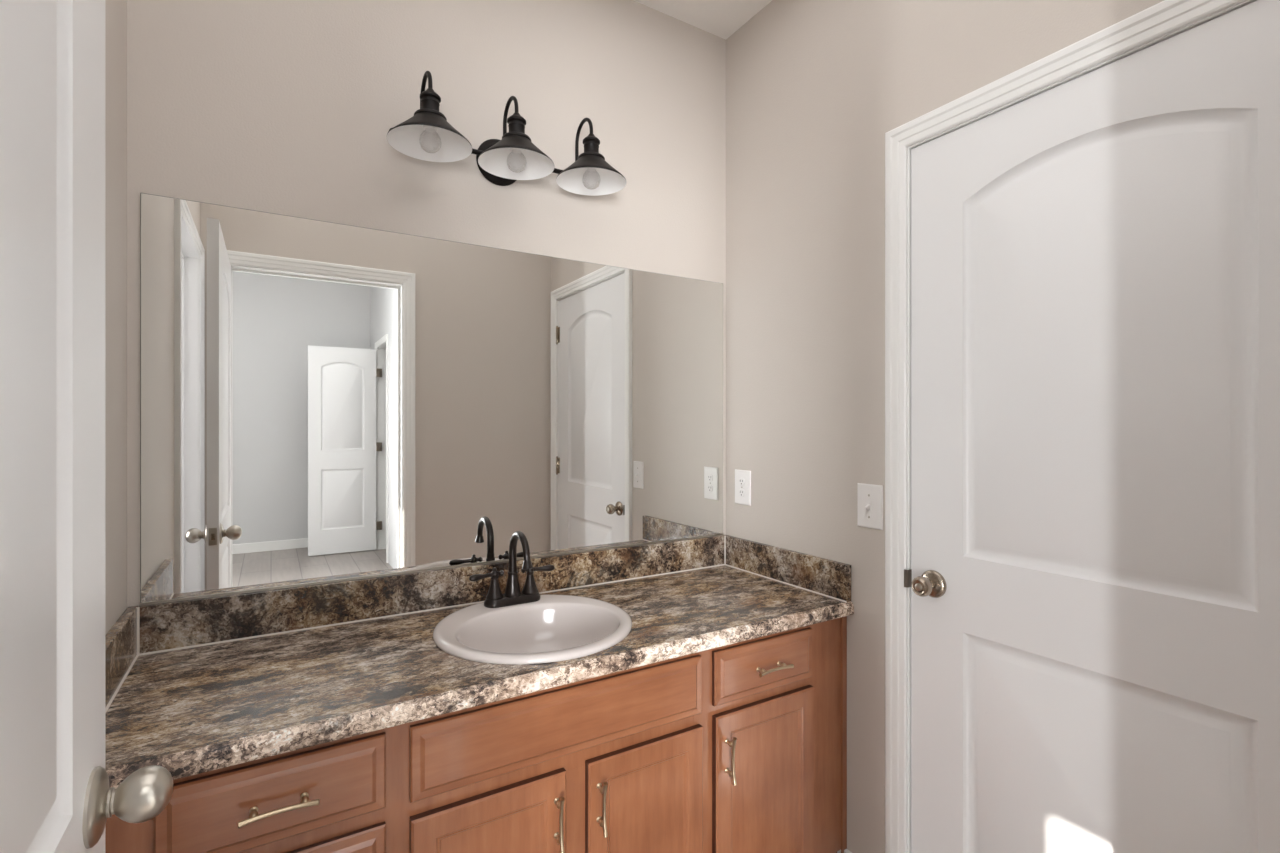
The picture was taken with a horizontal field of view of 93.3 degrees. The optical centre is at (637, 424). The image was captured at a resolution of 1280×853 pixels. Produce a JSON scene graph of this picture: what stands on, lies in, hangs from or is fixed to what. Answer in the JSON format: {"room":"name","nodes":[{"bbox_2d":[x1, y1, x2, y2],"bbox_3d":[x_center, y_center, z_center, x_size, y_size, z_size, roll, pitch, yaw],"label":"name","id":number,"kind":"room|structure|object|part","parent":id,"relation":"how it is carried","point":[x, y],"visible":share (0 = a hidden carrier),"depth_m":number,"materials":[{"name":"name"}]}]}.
{"room":"bathroom","nodes":[
{"label":"bathroom","id":0,"kind":"room"},
{"bbox_2d":[105,0,126,634],"bbox_3d":[-0.723,-0.043,0.554,0.120,2.727,1.738,0,0,-31],"label":"wall","id":1,"kind":"structure","parent":0,"point":[115,10],"depth_m":1.23,"materials":[{"name":"beige paint"}]},
{"bbox_2d":[127,0,725,606],"bbox_3d":[-0.432,-0.043,1.817,1.930,2.727,0.120,0,0,-31],"label":"wall","id":2,"kind":"structure","parent":0,"point":[283,107],"depth_m":1.64,"materials":[{"name":"beige paint"}]},
{"bbox_2d":[139,535,723,652],"bbox_3d":[-0.396,0.452,1.757,1.648,0.104,0.019,0,0,-31],"label":"backsplash","id":3,"kind":"structure","parent":2,"relation":"attached to","point":[170,625],"depth_m":1.58,"materials":[{"name":"brown stone"}]},
{"bbox_2d":[140,193,723,605],"bbox_3d":[-0.396,-0.058,1.764,1.649,0.913,0.009,0,0,-31],"label":"wall mirror","id":4,"kind":"object","parent":2,"relation":"attached to","point":[322,402],"visible":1,"depth_m":1.61,"materials":[{"name":"clear glass"}]},
{"bbox_2d":[387,71,625,195],"bbox_3d":[-0.341,-0.797,1.655,0.655,0.222,0.252,0,0,-31],"label":"vanity light","id":5,"kind":"object","parent":2,"relation":"attached to","point":[427,135],"visible":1,"depth_m":1.65,"materials":[{"name":"black paint"}]},
{"bbox_3d":[-0.546,-0.833,1.558,0.010,0.151,0.107,0,0,-31],"label":"gooseneck arm","id":6,"kind":"part","parent":5,"relation":"part of","materials":[{"name":"black paint"}]},
{"bbox_3d":[-0.521,-0.736,1.516,0.203,0.063,0.203,0,0,-31],"label":"lamp shade","id":7,"kind":"part","parent":5,"relation":"part of","materials":[{"name":"black paint"}]},
{"bbox_3d":[-0.521,-0.713,1.516,0.053,0.056,0.053,0,0,-31],"label":"light bulb","id":8,"kind":"part","parent":5,"relation":"part of","materials":[{"name":"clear glass"}]},
{"bbox_2d":[414,88,446,120],"bbox_3d":[-0.521,-0.803,1.516,0.078,0.081,0.078,0,0,-31],"label":"socket","id":9,"kind":"object","parent":5,"relation":"attached to","point":[430,100],"depth_m":1.50,"materials":[{"name":"black paint"}]},
{"bbox_2d":[423,125,437,132],"bbox_3d":[-0.521,-0.751,1.516,0.035,0.020,0.035,0,0,-31],"label":"socket","id":10,"kind":"object","parent":5,"relation":"attached to","point":[431,129],"depth_m":1.51,"materials":[{"name":"white ceramic"}]},
{"bbox_3d":[-0.353,-0.833,1.675,0.010,0.151,0.107,0,0,-31],"label":"gooseneck arm","id":11,"kind":"part","parent":5,"relation":"part of","materials":[{"name":"black paint"}]},
{"bbox_3d":[-0.328,-0.736,1.634,0.203,0.063,0.203,0,0,-31],"label":"lamp shade","id":12,"kind":"part","parent":5,"relation":"part of","materials":[{"name":"black paint"}]},
{"bbox_2d":[502,112,530,140],"bbox_3d":[-0.328,-0.803,1.634,0.078,0.081,0.078,0,0,-31],"label":"socket","id":13,"kind":"object","parent":5,"relation":"attached to","point":[516,122],"depth_m":1.61,"materials":[{"name":"black paint"}]},
{"bbox_2d":[510,148,522,153],"bbox_3d":[-0.328,-0.751,1.634,0.035,0.020,0.035,0,0,-31],"label":"socket","id":14,"kind":"object","parent":5,"relation":"attached to","point":[513,150],"depth_m":1.63,"materials":[{"name":"white ceramic"}]},
{"bbox_3d":[-0.328,-0.713,1.634,0.053,0.056,0.053,0,0,-31],"label":"light bulb","id":15,"kind":"part","parent":5,"relation":"part of","materials":[{"name":"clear glass"}]},
{"bbox_3d":[-0.160,-0.833,1.792,0.010,0.151,0.107,0,0,-31],"label":"gooseneck arm","id":16,"kind":"part","parent":5,"relation":"part of","materials":[{"name":"black paint"}]},
{"bbox_2d":[585,167,596,171],"bbox_3d":[-0.135,-0.751,1.751,0.035,0.020,0.035,0,0,-31],"label":"socket","id":17,"kind":"object","parent":5,"relation":"attached to","point":[589,169],"depth_m":1.75,"materials":[{"name":"white ceramic"}]},
{"bbox_3d":[-0.135,-0.736,1.751,0.203,0.063,0.203,0,0,-31],"label":"lamp shade","id":18,"kind":"part","parent":5,"relation":"part of","materials":[{"name":"black paint"}]},
{"bbox_3d":[-0.135,-0.713,1.751,0.053,0.056,0.053,0,0,-31],"label":"light bulb","id":19,"kind":"part","parent":5,"relation":"part of","materials":[{"name":"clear glass"}]},
{"bbox_2d":[578,133,604,159],"bbox_3d":[-0.135,-0.803,1.751,0.078,0.081,0.078,0,0,-31],"label":"socket","id":20,"kind":"object","parent":5,"relation":"attached to","point":[591,143],"depth_m":1.73,"materials":[{"name":"black paint"}]},
{"bbox_2d":[634,0,771,39],"bbox_3d":[0.844,-1.744,-0.928,4.120,0.673,6.138,0,0,-31],"label":"ceiling","id":21,"kind":"structure","parent":0,"point":[720,18],"depth_m":2.05,"materials":[{"name":"white paint"}]},
{"bbox_2d":[726,0,1163,852],"bbox_3d":[0.824,-0.043,1.494,0.120,2.727,1.738,0,0,-31],"label":"wall","id":22,"kind":"structure","parent":0,"point":[815,89],"depth_m":1.78,"materials":[{"name":"beige paint"}]},
{"bbox_2d":[735,469,750,505],"bbox_3d":[0.367,0.219,2.121,0.009,0.121,0.081,0,0,-31],"label":"wall outlet","id":23,"kind":"object","parent":22,"relation":"attached to","point":[742,477],"visible":1,"depth_m":2.11,"materials":[{"name":"white plastic"}]},
{"bbox_2d":[739,478,744,485],"bbox_3d":[0.364,0.200,2.119,0.003,0.028,0.030,0,0,-31],"label":"receptacle","id":24,"kind":"object","parent":23,"relation":"attached to","point":[741,480],"depth_m":2.12,"materials":[{"name":"white plastic"}]},
{"bbox_2d":[739,489,744,496],"bbox_3d":[0.364,0.238,2.119,0.003,0.028,0.030,0,0,-31],"label":"receptacle","id":25,"kind":"object","parent":23,"relation":"attached to","point":[741,491],"depth_m":2.12,"materials":[{"name":"white plastic"}]},
{"bbox_2d":[837,849,851,852],"bbox_3d":[0.624,1.270,1.693,0.014,0.100,0.155,0,0,-31],"label":"baseboard","id":26,"kind":"structure","parent":22,"relation":"attached to","point":[845,850],"depth_m":1.73,"materials":[{"name":"white paint"}]},
{"bbox_2d":[857,483,882,529],"bbox_3d":[0.636,0.225,1.668,0.019,0.121,0.081,0,0,-31],"label":"light switch","id":27,"kind":"object","parent":22,"relation":"attached to","point":[869,496],"visible":1,"depth_m":1.67,"materials":[{"name":"white plastic"}]},
{"bbox_2d":[885,0,1256,852],"bbox_3d":[0.955,0.270,1.260,0.138,2.101,0.911,0,0,-31],"label":"door frame","id":28,"kind":"structure","parent":22,"relation":"attached to","point":[1165,17],"depth_m":1.57,"materials":[{"name":"white paint"}]},
{"bbox_2d":[904,0,1279,852],"bbox_3d":[0.904,0.298,1.225,0.100,2.031,0.808,0,0,-31],"label":"door","id":29,"kind":"structure","parent":22,"relation":"in","point":[1093,577],"depth_m":1.21,"materials":[{"name":"white paint"}]},
{"bbox_3d":[0.702,0.398,1.566,0.021,0.046,0.006,0,0,-6],"label":"strike plate","id":30,"kind":"part","parent":29,"relation":"part of","materials":[{"name":"grey metal"}]},
{"bbox_3d":[0.844,1.370,-0.928,4.120,0.100,6.138,0,0,-31],"label":"floor","id":31,"kind":"structure","parent":0,"visible":0},
{"bbox_2d":[105,616,846,852],"bbox_3d":[-0.246,0.931,1.513,1.686,0.778,0.590,0,0,-31],"label":"vanity cabinet","id":32,"kind":"object","parent":31,"relation":"on","point":[740,747],"visible":0.98,"depth_m":1.30,"materials":[{"name":"brown wood"}]},
{"bbox_3d":[-0.616,0.625,0.968,0.014,0.014,0.026,0,0,-31],"label":"post","id":33,"kind":"part","parent":32,"relation":"part of","materials":[{"name":"silver metal"}]},
{"bbox_3d":[-0.597,0.625,1.006,0.330,0.133,0.019,0,0,-31],"label":"drawer","id":34,"kind":"part","parent":32,"relation":"part of","materials":[{"name":"brown wood"}]},
{"bbox_3d":[-0.555,0.625,1.006,0.014,0.014,0.026,0,0,-31],"label":"post","id":35,"kind":"part","parent":32,"relation":"part of","materials":[{"name":"silver metal"}]},
{"bbox_3d":[-0.597,0.835,1.006,0.330,0.226,0.019,0,0,-31],"label":"drawer","id":36,"kind":"part","parent":32,"relation":"part of","materials":[{"name":"brown wood"}]},
{"bbox_2d":[105,535,853,788],"bbox_3d":[-0.253,0.471,1.523,1.688,0.142,0.567,0,0,-31],"label":"countertop","id":37,"kind":"structure","parent":32,"relation":"on","point":[195,686],"depth_m":1.35,"materials":[{"name":"brown stone"}]},
{"bbox_2d":[469,531,554,607],"bbox_3d":[-0.344,0.389,1.669,0.179,0.205,0.178,0,0,13],"label":"faucet","id":38,"kind":"object","parent":37,"relation":"on","point":[512,595],"visible":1,"depth_m":1.66,"materials":[{"name":"black metal"}]},
{"bbox_3d":[-0.422,0.409,1.625,0.066,0.018,0.018,0,0,-37],"label":"lever","id":39,"kind":"part","parent":38,"relation":"part of","materials":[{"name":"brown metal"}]},
{"bbox_3d":[-0.391,0.443,1.649,0.047,0.060,0.047,0,0,-31],"label":"handle","id":40,"kind":"part","parent":38,"relation":"part of","materials":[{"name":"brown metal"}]},
{"bbox_3d":[-0.347,0.432,1.675,0.048,0.081,0.048,0,0,-31],"label":"spout","id":41,"kind":"part","parent":38,"relation":"part of","materials":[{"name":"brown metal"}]},
{"bbox_3d":[-0.347,0.482,1.675,0.160,0.020,0.057,0,0,-31],"label":"plate","id":42,"kind":"part","parent":38,"relation":"part of","materials":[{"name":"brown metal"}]},
{"bbox_3d":[-0.317,0.340,1.625,0.028,0.107,0.138,0,0,-31],"label":"spout","id":43,"kind":"part","parent":38,"relation":"part of","materials":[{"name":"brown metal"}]},
{"bbox_3d":[-0.304,0.443,1.702,0.047,0.060,0.047,0,0,-31],"label":"handle","id":44,"kind":"part","parent":38,"relation":"part of","materials":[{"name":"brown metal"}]},
{"bbox_3d":[-0.269,0.409,1.718,0.066,0.018,0.018,0,0,-26],"label":"lever","id":45,"kind":"part","parent":38,"relation":"part of","materials":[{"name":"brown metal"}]},
{"bbox_2d":[433,595,631,664],"bbox_3d":[-0.257,0.571,1.511,0.486,0.163,0.486,0,0,-31],"label":"sink","id":46,"kind":"object","parent":37,"relation":"in","point":[552,628],"visible":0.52,"depth_m":1.60,"materials":[{"name":"grey ceramic"}]},
{"bbox_3d":[-0.287,0.967,1.195,0.311,0.477,0.019,0,0,-31],"label":"cabinet door","id":47,"kind":"part","parent":32,"relation":"part of","materials":[{"name":"brown wood"}]},
{"bbox_3d":[-0.163,0.781,1.244,0.014,0.014,0.026,0,0,-31],"label":"post","id":48,"kind":"part","parent":32,"relation":"part of","materials":[{"name":"silver metal"}]},
{"bbox_3d":[-0.163,0.853,1.244,0.014,0.014,0.026,0,0,-31],"label":"post","id":49,"kind":"part","parent":32,"relation":"part of","materials":[{"name":"silver metal"}]},
{"bbox_3d":[-0.077,0.781,1.296,0.014,0.014,0.026,0,0,-31],"label":"post","id":50,"kind":"part","parent":32,"relation":"part of","materials":[{"name":"silver metal"}]},
{"bbox_3d":[-0.077,0.853,1.296,0.014,0.014,0.026,0,0,-31],"label":"post","id":51,"kind":"part","parent":32,"relation":"part of","materials":[{"name":"silver metal"}]},
{"bbox_3d":[0.022,0.967,1.383,0.308,0.477,0.019,0,0,-31],"label":"cabinet door","id":52,"kind":"part","parent":32,"relation":"part of","materials":[{"name":"brown wood"}]},
{"bbox_3d":[0.226,0.853,1.480,0.014,0.014,0.026,0,0,-31],"label":"post","id":53,"kind":"part","parent":32,"relation":"part of","materials":[{"name":"silver metal"}]},
{"bbox_3d":[0.226,0.781,1.480,0.014,0.014,0.026,0,0,-31],"label":"post","id":54,"kind":"part","parent":32,"relation":"part of","materials":[{"name":"silver metal"}]},
{"bbox_3d":[0.314,0.625,1.534,0.014,0.014,0.026,0,0,-31],"label":"post","id":55,"kind":"part","parent":32,"relation":"part of","materials":[{"name":"silver metal"}]},
{"bbox_3d":[0.334,0.625,1.572,0.340,0.133,0.019,0,0,-31],"label":"drawer","id":56,"kind":"part","parent":32,"relation":"part of","materials":[{"name":"brown wood"}]},
{"bbox_3d":[0.334,0.961,1.572,0.340,0.488,0.019,0,0,-31],"label":"cabinet door","id":57,"kind":"part","parent":32,"relation":"part of","materials":[{"name":"brown wood"}]},
{"bbox_3d":[0.376,0.625,1.571,0.014,0.014,0.026,0,0,-31],"label":"post","id":58,"kind":"part","parent":32,"relation":"part of","materials":[{"name":"silver metal"}]},
{"bbox_3d":[0.470,-0.330,0.332,1.690,3.300,0.120,0,0,-31],"label":"wall","id":59,"kind":"structure","parent":0,"visible":0},
{"bbox_2d":[0,0,172,852],"bbox_3d":[-0.397,0.298,0.321,0.166,2.028,0.798,0,0,-31],"label":"door","id":60,"kind":"structure","parent":59,"relation":"in","point":[56,794],"depth_m":0.50,"materials":[{"name":"white paint"}]}
]}

